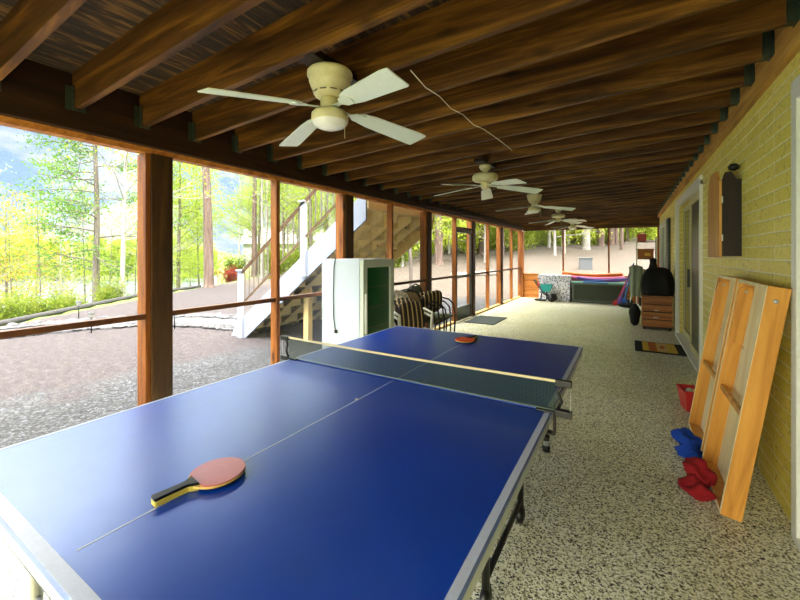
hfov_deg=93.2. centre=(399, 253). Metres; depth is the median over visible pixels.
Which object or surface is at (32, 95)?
wall
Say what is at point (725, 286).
board
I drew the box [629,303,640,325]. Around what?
bag
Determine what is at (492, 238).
bush
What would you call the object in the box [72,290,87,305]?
bush
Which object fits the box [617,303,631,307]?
bag
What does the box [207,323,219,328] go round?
rock
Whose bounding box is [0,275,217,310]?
lake
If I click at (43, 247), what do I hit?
tree
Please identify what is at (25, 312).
bush
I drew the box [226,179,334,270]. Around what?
tree
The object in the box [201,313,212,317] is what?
rock
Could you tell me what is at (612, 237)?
tree
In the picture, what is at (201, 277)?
tree
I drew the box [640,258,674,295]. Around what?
grill cover
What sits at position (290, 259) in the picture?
bush
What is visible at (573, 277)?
float
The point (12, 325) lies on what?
rock
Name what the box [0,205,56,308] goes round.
tree
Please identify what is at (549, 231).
tree
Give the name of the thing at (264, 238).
bush
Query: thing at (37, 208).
tree
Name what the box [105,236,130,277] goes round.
tree
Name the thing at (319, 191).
tree
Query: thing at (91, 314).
path light
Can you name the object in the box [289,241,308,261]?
bush
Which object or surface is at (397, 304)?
striped cushion
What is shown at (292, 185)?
tree
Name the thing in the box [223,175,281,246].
tree
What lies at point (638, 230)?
bush
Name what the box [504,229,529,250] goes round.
bush
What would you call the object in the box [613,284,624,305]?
pole
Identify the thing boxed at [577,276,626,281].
float
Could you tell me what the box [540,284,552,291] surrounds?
tub
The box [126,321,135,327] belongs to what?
rock
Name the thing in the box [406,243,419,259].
bush
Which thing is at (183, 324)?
rock
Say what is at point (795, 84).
door
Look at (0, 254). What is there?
tree
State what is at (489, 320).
doormat
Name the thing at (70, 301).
bush
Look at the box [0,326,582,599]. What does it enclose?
table
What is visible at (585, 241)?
tree
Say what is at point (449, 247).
tree
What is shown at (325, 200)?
tree
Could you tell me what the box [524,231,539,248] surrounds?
bush
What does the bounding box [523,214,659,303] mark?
wall
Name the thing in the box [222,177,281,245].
tree
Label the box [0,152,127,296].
tree
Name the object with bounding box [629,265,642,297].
hanging cloth
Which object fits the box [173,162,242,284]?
tree
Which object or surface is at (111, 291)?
bush
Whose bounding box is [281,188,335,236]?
tree
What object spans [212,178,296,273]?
tree
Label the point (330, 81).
ceiling fan
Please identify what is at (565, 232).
tree
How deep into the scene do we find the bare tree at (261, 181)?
23.62 m
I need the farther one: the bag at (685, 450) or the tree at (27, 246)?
the tree at (27, 246)
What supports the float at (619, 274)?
on the storage bench
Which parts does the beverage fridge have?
power cord, handle, door, glass pane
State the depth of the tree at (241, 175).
44.13 m
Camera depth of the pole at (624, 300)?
10.31 m
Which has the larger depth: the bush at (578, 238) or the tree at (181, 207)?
the tree at (181, 207)
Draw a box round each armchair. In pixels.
[395,289,430,326]
[404,288,446,330]
[407,286,451,331]
[411,283,455,331]
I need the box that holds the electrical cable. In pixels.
[410,70,510,149]
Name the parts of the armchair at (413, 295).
backrest, frame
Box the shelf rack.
[636,237,656,306]
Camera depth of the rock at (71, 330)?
7.42 m
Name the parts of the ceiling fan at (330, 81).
fan blade, fan blade, lamp shade, fan blade, fan blade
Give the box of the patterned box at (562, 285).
[538,274,571,301]
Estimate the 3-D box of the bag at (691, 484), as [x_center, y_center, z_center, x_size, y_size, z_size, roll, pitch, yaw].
[1.773,1.407,2.270,0.170,0.130,0.172,0,0,14]
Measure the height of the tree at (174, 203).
11.224 m
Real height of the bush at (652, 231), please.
4.388 m
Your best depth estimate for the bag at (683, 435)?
2.75 m
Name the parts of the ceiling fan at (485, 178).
fan blade, fan blade, fan blade, fan blade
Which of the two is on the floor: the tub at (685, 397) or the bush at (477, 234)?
the tub at (685, 397)
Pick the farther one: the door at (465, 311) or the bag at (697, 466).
the door at (465, 311)
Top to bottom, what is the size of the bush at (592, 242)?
5.085 m
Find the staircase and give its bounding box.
[232,189,432,339]
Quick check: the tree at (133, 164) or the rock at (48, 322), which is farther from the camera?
the tree at (133, 164)
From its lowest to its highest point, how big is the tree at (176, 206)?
15.483 m
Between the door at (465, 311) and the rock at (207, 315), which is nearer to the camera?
the door at (465, 311)
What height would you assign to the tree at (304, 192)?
15.474 m
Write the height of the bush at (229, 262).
2.359 m
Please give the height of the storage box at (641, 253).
0.250 m
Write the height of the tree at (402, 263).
13.151 m
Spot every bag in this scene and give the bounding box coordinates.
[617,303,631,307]
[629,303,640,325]
[670,427,701,447]
[674,442,702,457]
[677,475,716,501]
[682,457,717,485]
[683,468,716,487]
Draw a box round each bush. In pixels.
[0,279,32,319]
[4,284,47,317]
[18,292,54,313]
[28,291,67,312]
[40,282,83,308]
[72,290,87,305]
[88,285,117,301]
[90,272,130,300]
[214,264,237,282]
[219,251,250,280]
[248,238,270,274]
[259,246,286,278]
[280,239,299,271]
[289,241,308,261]
[394,246,413,267]
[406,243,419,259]
[432,214,450,254]
[451,220,479,252]
[490,226,505,249]
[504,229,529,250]
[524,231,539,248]
[533,230,556,245]
[551,230,572,245]
[569,229,590,244]
[574,229,607,244]
[595,229,606,243]
[623,228,639,240]
[630,228,646,236]
[640,227,656,239]
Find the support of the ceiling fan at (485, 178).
hanging from the ceiling
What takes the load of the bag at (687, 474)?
on the floor
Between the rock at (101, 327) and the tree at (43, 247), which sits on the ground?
the rock at (101, 327)
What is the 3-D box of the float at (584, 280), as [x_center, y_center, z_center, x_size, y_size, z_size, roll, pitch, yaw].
[5.727,0.802,11.145,0.550,0.044,0.044,0,0,31]
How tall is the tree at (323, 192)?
12.767 m
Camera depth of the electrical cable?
2.65 m
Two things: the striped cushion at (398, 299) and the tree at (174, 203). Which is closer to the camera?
the striped cushion at (398, 299)
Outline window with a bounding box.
[659,218,670,270]
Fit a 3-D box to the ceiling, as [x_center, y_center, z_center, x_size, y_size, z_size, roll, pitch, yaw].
[1.627,-1.165,5.152,4.045,0.490,15.900,0,0,31]
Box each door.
[456,226,472,321]
[675,175,702,372]
[791,74,799,550]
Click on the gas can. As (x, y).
(640, 237)
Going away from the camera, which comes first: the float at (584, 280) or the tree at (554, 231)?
the float at (584, 280)
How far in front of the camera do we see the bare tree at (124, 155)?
15.45 m
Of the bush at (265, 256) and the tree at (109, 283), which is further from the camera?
the tree at (109, 283)
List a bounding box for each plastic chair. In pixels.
[394,289,432,329]
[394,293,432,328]
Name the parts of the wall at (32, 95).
rail, post, rail, plate, rail, post, rail, post, rail, plate, post, plate, post, post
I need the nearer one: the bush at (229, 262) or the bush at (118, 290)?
the bush at (118, 290)
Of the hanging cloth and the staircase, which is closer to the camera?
the staircase
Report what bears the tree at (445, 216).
on the ground
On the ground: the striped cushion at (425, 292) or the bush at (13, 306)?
the bush at (13, 306)
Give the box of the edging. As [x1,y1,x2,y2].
[0,285,200,325]
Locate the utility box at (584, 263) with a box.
[578,258,592,269]
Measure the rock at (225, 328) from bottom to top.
0.155 m
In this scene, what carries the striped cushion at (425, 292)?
on the armchair at (413, 295)
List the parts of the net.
post, cord, panel, screw knob, post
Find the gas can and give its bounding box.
[637,231,645,240]
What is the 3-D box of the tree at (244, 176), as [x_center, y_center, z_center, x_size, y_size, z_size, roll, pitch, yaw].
[-17.531,-5.821,46.039,8.371,15.848,9.253,0,0,23]
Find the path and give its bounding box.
[0,317,297,330]
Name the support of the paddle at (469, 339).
on the table
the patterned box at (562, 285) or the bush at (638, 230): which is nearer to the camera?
the patterned box at (562, 285)
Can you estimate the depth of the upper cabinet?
2.97 m
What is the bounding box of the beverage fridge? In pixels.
[322,258,393,348]
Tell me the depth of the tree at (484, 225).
24.21 m
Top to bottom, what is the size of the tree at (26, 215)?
9.909 m
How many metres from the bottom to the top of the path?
0.045 m
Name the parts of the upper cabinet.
door, panel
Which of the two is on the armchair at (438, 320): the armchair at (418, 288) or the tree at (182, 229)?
the armchair at (418, 288)
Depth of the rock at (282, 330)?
7.45 m
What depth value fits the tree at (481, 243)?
28.85 m
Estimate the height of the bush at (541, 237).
2.686 m
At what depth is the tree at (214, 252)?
75.84 m
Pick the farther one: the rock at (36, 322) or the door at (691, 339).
the rock at (36, 322)
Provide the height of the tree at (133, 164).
15.516 m
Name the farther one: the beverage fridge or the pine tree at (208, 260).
the pine tree at (208, 260)
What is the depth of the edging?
10.23 m
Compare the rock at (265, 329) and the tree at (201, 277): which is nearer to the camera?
the rock at (265, 329)
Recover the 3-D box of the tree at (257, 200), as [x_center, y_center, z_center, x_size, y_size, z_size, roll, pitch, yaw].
[-16.308,-4.302,44.860,6.664,12.615,7.365,0,0,37]
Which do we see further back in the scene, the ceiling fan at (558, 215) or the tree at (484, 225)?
the tree at (484, 225)
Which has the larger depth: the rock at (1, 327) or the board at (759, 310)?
the rock at (1, 327)
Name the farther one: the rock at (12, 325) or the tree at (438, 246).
the tree at (438, 246)
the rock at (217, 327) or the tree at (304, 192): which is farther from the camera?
the tree at (304, 192)
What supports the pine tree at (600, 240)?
on the ground
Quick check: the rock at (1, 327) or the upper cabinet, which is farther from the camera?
the rock at (1, 327)
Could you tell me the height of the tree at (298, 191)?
15.891 m
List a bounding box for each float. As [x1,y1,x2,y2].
[562,271,622,276]
[571,275,624,280]
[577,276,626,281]
[584,280,604,281]
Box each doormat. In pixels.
[465,315,506,324]
[635,340,686,356]
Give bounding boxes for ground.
[0,236,654,448]
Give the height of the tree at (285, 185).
14.850 m
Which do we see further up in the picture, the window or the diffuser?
the diffuser
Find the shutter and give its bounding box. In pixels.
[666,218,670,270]
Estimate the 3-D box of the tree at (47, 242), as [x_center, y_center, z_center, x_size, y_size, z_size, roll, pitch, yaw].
[-71.305,0.590,78.945,6.291,9.933,6.801,0,0,39]
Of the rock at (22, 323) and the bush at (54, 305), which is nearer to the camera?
the rock at (22, 323)
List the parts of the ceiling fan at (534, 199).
fan blade, lamp shade, fan blade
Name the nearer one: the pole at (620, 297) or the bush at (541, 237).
the pole at (620, 297)
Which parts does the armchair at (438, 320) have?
armrest, armrest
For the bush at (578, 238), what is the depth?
31.17 m
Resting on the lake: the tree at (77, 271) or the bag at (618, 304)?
the tree at (77, 271)
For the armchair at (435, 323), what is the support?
on the floor
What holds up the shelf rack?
on the floor
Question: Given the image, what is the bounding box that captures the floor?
[0,297,799,599]
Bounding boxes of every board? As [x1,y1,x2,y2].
[688,274,751,451]
[702,279,791,522]
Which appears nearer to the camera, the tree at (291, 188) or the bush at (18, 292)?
the bush at (18, 292)
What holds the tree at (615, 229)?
on the ground
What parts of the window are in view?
pane, frame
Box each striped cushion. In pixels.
[394,297,409,325]
[395,299,413,320]
[398,301,424,327]
[419,291,430,302]
[421,290,441,313]
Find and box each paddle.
[151,457,245,507]
[455,335,476,342]
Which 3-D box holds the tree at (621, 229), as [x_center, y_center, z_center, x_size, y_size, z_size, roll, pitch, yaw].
[15.560,-6.811,26.085,7.895,13.402,5.950,0,0,28]
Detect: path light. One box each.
[75,301,81,317]
[87,312,95,332]
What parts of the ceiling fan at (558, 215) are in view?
fan blade, fan blade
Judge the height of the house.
6.000 m
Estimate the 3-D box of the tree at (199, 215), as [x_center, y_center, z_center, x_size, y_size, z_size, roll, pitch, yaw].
[-16.688,-3.607,27.329,8.000,15.305,9.806,0,0,-30]
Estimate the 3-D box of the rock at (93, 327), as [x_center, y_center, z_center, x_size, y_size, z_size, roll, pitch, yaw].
[-6.286,1.528,7.816,0.332,0.232,0.306,0,0,21]
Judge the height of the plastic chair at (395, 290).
0.910 m
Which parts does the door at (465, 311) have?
kick panel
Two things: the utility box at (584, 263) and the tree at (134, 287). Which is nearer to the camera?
the utility box at (584, 263)
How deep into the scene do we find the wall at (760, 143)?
2.36 m
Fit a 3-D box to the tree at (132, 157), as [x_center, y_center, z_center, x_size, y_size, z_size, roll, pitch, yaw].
[-15.941,-2.353,25.322,7.050,13.348,7.793,0,0,7]
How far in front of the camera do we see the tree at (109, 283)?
30.12 m
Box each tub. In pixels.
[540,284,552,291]
[676,383,694,411]
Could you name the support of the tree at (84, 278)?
on the ground
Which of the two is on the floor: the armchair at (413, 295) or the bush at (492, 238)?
the armchair at (413, 295)
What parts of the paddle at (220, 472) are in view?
handle, handle, blade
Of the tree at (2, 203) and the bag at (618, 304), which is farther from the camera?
the tree at (2, 203)
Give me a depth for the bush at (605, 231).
30.53 m
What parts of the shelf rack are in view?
shelf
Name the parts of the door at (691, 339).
trim, fixed panel, glass pane, handle, trim, sliding panel, glass pane, trim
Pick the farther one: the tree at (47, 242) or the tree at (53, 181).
the tree at (47, 242)
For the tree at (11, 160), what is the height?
10.911 m
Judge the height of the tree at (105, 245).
9.912 m
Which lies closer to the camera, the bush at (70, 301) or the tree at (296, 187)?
the bush at (70, 301)
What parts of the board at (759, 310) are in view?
rail, rail, folding leg, panel, rail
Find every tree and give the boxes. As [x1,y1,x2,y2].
[0,130,187,301]
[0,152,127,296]
[0,160,69,292]
[0,181,116,300]
[0,190,90,311]
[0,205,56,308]
[0,215,82,303]
[0,235,29,279]
[0,254,12,280]
[1,183,78,301]
[11,246,32,279]
[28,247,55,280]
[42,235,69,279]
[43,140,240,296]
[48,176,119,302]
[66,249,85,278]
[76,207,136,302]
[79,235,112,278]
[88,157,237,269]
[100,153,230,287]
[101,187,136,293]
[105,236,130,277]
[109,164,216,278]
[112,238,135,278]
[113,206,194,282]
[131,161,202,286]
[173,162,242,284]
[173,207,202,287]
[173,225,189,288]
[176,167,302,277]
[181,229,202,285]
[189,245,202,281]
[200,240,222,279]
[201,175,270,265]
[202,167,214,287]
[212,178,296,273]
[216,172,322,275]
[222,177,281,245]
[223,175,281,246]
[226,176,264,242]
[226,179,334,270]
[233,200,289,243]
[234,175,264,249]
[243,197,307,237]
[250,177,256,276]
[258,180,355,247]
[264,187,320,248]
[269,185,319,246]
[270,187,322,238]
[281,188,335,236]
[290,200,335,234]
[291,191,325,242]
[292,192,337,237]
[298,186,335,220]
[298,191,332,232]
[312,192,354,236]
[354,198,463,266]
[354,201,479,286]
[433,216,491,247]
[434,214,443,264]
[448,224,450,253]
[451,221,494,261]
[478,223,483,253]
[503,228,504,257]
[536,230,550,247]
[538,230,573,253]
[551,229,612,254]
[581,229,590,249]
[597,229,604,245]
[607,228,614,245]
[614,228,618,244]
[619,228,623,249]
[625,228,628,240]
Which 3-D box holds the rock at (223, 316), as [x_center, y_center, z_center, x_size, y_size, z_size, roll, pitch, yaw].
[-4.165,1.532,9.089,0.282,0.174,0.338,0,0,-12]
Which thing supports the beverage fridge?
on the floor
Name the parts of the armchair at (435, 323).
armrest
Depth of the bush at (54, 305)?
11.66 m
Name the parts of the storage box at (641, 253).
lid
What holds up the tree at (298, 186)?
on the ground
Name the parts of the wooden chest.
drawer, drawer, drawer, drawer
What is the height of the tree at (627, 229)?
12.858 m
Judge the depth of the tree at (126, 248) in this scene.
77.69 m
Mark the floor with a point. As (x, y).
(608, 516)
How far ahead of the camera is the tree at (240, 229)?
40.48 m
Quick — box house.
[240,229,322,266]
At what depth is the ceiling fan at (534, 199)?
6.37 m
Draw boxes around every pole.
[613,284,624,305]
[618,265,632,302]
[622,263,634,302]
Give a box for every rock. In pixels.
[0,326,8,329]
[6,322,19,328]
[17,322,28,328]
[30,320,43,326]
[43,320,59,324]
[61,329,72,332]
[88,326,98,330]
[99,324,112,329]
[112,323,125,328]
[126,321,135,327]
[180,321,194,327]
[194,323,202,327]
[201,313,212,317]
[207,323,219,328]
[215,323,224,329]
[220,314,229,318]
[221,325,230,330]
[258,327,270,332]
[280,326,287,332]
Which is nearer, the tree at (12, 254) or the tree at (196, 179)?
the tree at (196, 179)
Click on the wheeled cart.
(544, 288)
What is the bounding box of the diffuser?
[312,116,347,131]
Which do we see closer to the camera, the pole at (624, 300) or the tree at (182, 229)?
the pole at (624, 300)
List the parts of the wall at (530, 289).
rail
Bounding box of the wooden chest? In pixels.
[641,293,673,330]
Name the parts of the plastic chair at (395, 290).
armrest, backrest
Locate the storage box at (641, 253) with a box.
[637,249,653,258]
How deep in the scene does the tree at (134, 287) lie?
21.96 m
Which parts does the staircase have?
newel post, handrail, rail, newel post, support post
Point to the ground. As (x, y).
(52, 382)
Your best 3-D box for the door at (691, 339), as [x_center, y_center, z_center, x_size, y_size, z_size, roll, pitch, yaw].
[4.333,0.257,5.630,0.160,2.380,2.810,0,0,31]
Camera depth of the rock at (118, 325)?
7.87 m
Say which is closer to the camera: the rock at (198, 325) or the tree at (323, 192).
the rock at (198, 325)
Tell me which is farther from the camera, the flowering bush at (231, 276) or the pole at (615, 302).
the flowering bush at (231, 276)
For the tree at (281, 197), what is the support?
on the ground
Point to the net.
(557, 412)
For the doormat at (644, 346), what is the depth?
5.74 m
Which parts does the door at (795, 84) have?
trim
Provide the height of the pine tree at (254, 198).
15.954 m
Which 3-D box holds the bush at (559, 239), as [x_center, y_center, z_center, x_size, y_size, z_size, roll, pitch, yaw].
[12.914,-2.461,30.278,2.600,3.668,2.492,0,0,25]
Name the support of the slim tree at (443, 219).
on the ground
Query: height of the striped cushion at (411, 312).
0.382 m
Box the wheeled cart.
[534,279,556,301]
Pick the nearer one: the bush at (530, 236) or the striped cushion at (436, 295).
the striped cushion at (436, 295)
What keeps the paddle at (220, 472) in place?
on the table
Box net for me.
[280,335,571,441]
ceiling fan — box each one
[197,51,425,146]
[435,157,542,199]
[495,193,575,214]
[529,210,586,224]
[550,218,593,231]
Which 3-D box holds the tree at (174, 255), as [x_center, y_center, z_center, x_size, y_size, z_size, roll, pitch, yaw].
[-32.293,1.160,53.353,5.096,11.492,5.114,0,0,41]
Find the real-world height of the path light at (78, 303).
0.420 m
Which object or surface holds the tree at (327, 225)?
on the ground
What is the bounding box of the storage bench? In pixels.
[571,280,629,302]
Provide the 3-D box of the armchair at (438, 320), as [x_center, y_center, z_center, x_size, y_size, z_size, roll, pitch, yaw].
[0.438,0.950,5.963,0.615,0.879,0.556,0,0,26]
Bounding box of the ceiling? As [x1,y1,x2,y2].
[0,0,799,225]
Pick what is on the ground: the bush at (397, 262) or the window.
the bush at (397, 262)
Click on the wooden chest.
(656, 311)
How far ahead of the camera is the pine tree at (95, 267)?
16.64 m
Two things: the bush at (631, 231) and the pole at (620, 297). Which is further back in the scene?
the bush at (631, 231)
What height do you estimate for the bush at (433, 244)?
3.336 m
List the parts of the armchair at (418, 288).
backrest, armrest, seat, armrest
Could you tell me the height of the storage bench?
0.620 m
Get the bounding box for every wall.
[0,59,523,405]
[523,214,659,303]
[660,51,799,521]
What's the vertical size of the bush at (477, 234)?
5.143 m
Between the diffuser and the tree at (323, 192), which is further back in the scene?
the tree at (323, 192)
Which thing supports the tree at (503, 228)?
on the ground
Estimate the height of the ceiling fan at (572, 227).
0.425 m
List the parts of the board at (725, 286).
rail, rail, panel, folding leg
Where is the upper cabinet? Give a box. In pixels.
[708,163,741,257]

